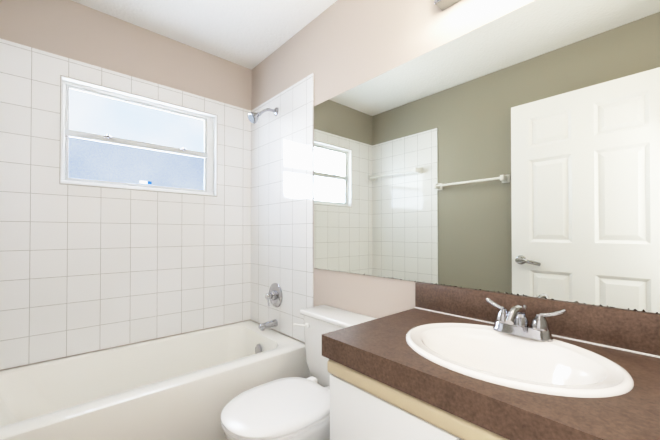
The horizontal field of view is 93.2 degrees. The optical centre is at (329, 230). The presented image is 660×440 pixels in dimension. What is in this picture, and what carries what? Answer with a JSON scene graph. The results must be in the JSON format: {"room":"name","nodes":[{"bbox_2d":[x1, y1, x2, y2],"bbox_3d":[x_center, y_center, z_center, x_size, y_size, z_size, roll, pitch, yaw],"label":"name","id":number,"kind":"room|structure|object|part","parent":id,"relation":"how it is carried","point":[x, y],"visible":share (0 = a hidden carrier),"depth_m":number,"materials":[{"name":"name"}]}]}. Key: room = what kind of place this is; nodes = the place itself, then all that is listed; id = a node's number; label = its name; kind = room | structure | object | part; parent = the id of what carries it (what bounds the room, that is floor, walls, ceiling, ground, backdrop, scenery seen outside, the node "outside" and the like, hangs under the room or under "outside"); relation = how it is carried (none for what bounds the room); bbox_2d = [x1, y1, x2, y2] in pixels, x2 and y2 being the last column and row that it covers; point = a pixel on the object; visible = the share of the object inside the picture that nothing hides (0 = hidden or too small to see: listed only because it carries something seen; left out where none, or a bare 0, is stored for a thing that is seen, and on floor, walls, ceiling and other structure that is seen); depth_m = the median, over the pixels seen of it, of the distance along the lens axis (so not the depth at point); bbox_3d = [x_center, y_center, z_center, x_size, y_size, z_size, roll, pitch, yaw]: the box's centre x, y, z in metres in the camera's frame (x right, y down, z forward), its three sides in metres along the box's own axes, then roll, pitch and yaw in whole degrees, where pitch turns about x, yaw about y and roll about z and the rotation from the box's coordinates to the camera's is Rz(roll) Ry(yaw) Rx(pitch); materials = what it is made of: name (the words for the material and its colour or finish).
{"room":"bathroom","nodes":[
{"label":"bathroom","id":0,"kind":"room"},
{"bbox_2d":[0,0,251,370],"bbox_3d":[-1.275,-0.097,2.104,1.524,2.440,0.200,0,-1,-42],"label":"wall","id":1,"kind":"structure","parent":0,"point":[70,29],"depth_m":1.95,"materials":[{"name":"paint"}]},
{"bbox_2d":[0,38,250,369],"bbox_3d":[-1.205,-0.132,2.027,1.524,1.692,0.008,0,-1,-42],"label":"wall tile","id":2,"kind":"structure","parent":1,"relation":"attached to","point":[84,269],"depth_m":1.86,"materials":[{"name":"white tile"}]},
{"bbox_2d":[60,76,216,195],"bbox_3d":[-1.240,-0.563,2.112,0.888,0.605,0.180,0,-1,-42],"label":"window","id":3,"kind":"structure","parent":1,"relation":"in","point":[90,159],"depth_m":2.03,"materials":[{"name":"white"}]},
{"bbox_3d":[-1.235,-0.566,2.082,0.812,0.557,0.048,0,-1,-42],"label":"window sash","id":4,"kind":"part","parent":3,"relation":"part of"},
{"bbox_3d":[-1.239,-0.704,2.088,0.784,0.252,0.004,0,-1,-42],"label":"glass","id":5,"kind":"part","parent":3,"relation":"part of","materials":[{"name":"clear glass"}]},
{"bbox_3d":[-1.239,-0.425,2.085,0.784,0.246,0.004,0,-1,-42],"label":"glass","id":6,"kind":"part","parent":3,"relation":"part of","materials":[{"name":"clear glass"}]},
{"bbox_2d":[59,75,217,196],"bbox_3d":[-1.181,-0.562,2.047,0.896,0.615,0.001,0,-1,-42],"label":"window frame","id":7,"kind":"structure","parent":3,"relation":"attached to","point":[112,187],"depth_m":1.87,"materials":[{"name":"white plastic"}]},
{"bbox_2d":[71,0,336,69],"bbox_3d":[-0.393,-1.376,1.134,1.724,0.100,2.840,0,-1,-42],"label":"ceiling","id":8,"kind":"structure","parent":0,"point":[250,34],"depth_m":1.96,"materials":[{"name":"white paint"}]},
{"bbox_2d":[251,0,655,386],"bbox_3d":[0.211,-0.101,1.665,0.100,2.440,2.840,0,-1,-42],"label":"wall","id":9,"kind":"structure","parent":0,"point":[337,47],"depth_m":1.64,"materials":[{"name":"paint"}]},
{"bbox_2d":[251,73,313,376],"bbox_3d":[-0.372,0.074,2.232,0.008,2.100,0.798,0,-1,-42],"label":"wall tile","id":10,"kind":"structure","parent":9,"relation":"attached to","point":[282,177],"depth_m":2.16,"materials":[{"name":"white tile"}]},
{"bbox_2d":[248,107,278,123],"bbox_3d":[-0.469,-0.808,2.176,0.218,0.157,0.078,0,-1,-42],"label":"shower head","id":11,"kind":"object","parent":10,"relation":"attached to","point":[253,117],"visible":1,"depth_m":2.13},
{"bbox_3d":[-0.444,-0.832,2.199,0.131,0.067,0.019,0,-1,-42],"label":"arm","id":12,"kind":"part","parent":11,"relation":"part of"},
{"bbox_2d":[258,319,277,330],"bbox_3d":[-0.438,0.666,2.190,0.139,0.060,0.052,0,-1,-42],"label":"tub spout","id":13,"kind":"object","parent":10,"relation":"attached to","point":[268,324],"visible":0.98,"depth_m":2.18,"materials":[{"name":"silver metal"}]},
{"bbox_2d":[265,283,282,306],"bbox_3d":[-0.419,0.464,2.209,0.085,0.172,0.172,0,-1,-42],"label":"tub valve","id":14,"kind":"object","parent":10,"relation":"attached to","point":[274,295],"visible":1,"depth_m":2.19,"materials":[{"name":"silver metal"}]},
{"bbox_2d":[434,0,460,10],"bbox_3d":[0.663,-0.956,0.963,0.173,0.134,0.770,0,-1,-42],"label":"sconce","id":15,"kind":"object","parent":9,"relation":"attached to","point":[442,5],"visible":1,"depth_m":1.26,"materials":[{"name":"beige metal"}]},
{"bbox_2d":[314,0,659,313],"bbox_3d":[0.475,-0.272,1.292,0.006,1.000,1.710,0,-1,-42],"label":"mirror","id":16,"kind":"object","parent":9,"relation":"attached to","point":[516,152],"visible":1,"depth_m":1.10,"materials":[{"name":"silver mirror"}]},
{"bbox_2d":[415,282,659,355],"bbox_3d":[0.714,0.282,1.009,0.020,0.112,0.993,0,-1,-42],"label":"backsplash","id":17,"kind":"structure","parent":9,"relation":"attached to","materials":[{"name":"laminate"}]},
{"bbox_3d":[-0.393,1.163,1.110,1.724,0.100,2.840,0,-1,-42],"label":"floor","id":18,"kind":"structure","parent":0,"visible":0},
{"bbox_2d":[0,320,308,439],"bbox_3d":[-0.948,0.917,1.730,1.520,0.405,0.774,0,-1,-42],"label":"bathtub","id":19,"kind":"object","parent":18,"relation":"on","point":[188,386],"visible":0.88,"depth_m":1.63,"materials":[{"name":"white ceramic"}]},
{"bbox_2d":[221,305,377,439],"bbox_3d":[-0.106,0.775,1.379,0.735,0.682,0.651,0,-1,-42],"label":"toilet","id":20,"kind":"object","parent":18,"relation":"on","point":[292,408],"visible":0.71,"depth_m":1.28,"materials":[{"name":"white ceramic"}]},
{"bbox_3d":[-0.212,0.740,1.290,0.454,0.017,0.370,0,-1,-42],"label":"seat","id":21,"kind":"part","parent":20,"relation":"part of","materials":[{"name":"white plastic"}]},
{"bbox_3d":[-0.212,0.715,1.290,0.458,0.026,0.374,0,-1,-42],"label":"lid","id":22,"kind":"part","parent":20,"relation":"part of","materials":[{"name":"white plastic"}]},
{"bbox_3d":[-0.177,0.933,1.319,0.529,0.365,0.358,0,-1,-42],"label":"bowl","id":23,"kind":"part","parent":20,"relation":"part of","materials":[{"name":"white ceramic"}]},
{"bbox_3d":[0.109,0.640,1.556,0.170,0.355,0.605,0,-1,-42],"label":"tank","id":24,"kind":"part","parent":20,"relation":"part of","materials":[{"name":"white ceramic"}]},
{"bbox_3d":[0.107,0.449,1.555,0.187,0.026,0.625,0,-1,-42],"label":"tank lid","id":25,"kind":"part","parent":20,"relation":"part of","materials":[{"name":"white ceramic"}]},
{"bbox_2d":[322,282,659,439],"bbox_3d":[0.513,0.667,0.825,0.560,0.886,0.993,0,-1,-42],"label":"bathroom vanity","id":26,"kind":"object","parent":18,"relation":"on","point":[440,362],"visible":1,"depth_m":0.84,"materials":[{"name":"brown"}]},
{"bbox_3d":[0.145,0.731,0.851,0.017,0.536,0.422,0,-1,-42],"label":"door","id":27,"kind":"part","parent":26,"relation":"part of","materials":[{"name":"white"}]},
{"bbox_3d":[0.330,0.434,0.655,0.042,0.046,0.981,0,-1,-42],"label":"pull rail","id":28,"kind":"part","parent":26,"relation":"part of","materials":[{"name":"beige wood"}]},
{"bbox_2d":[406,323,633,397],"bbox_3d":[0.470,0.395,0.865,0.430,0.142,0.536,0,-1,-42],"label":"sink","id":29,"kind":"object","parent":26,"relation":"in","point":[520,363],"depth_m":0.87,"materials":[{"name":"white ceramic"}]},
{"bbox_2d":[486,298,566,341],"bbox_3d":[0.582,0.281,0.967,0.154,0.098,0.228,0,-1,-42],"label":"faucet","id":30,"kind":"object","parent":26,"relation":"on","point":[513,325],"depth_m":0.97,"materials":[{"name":"silver metal"}]}
]}

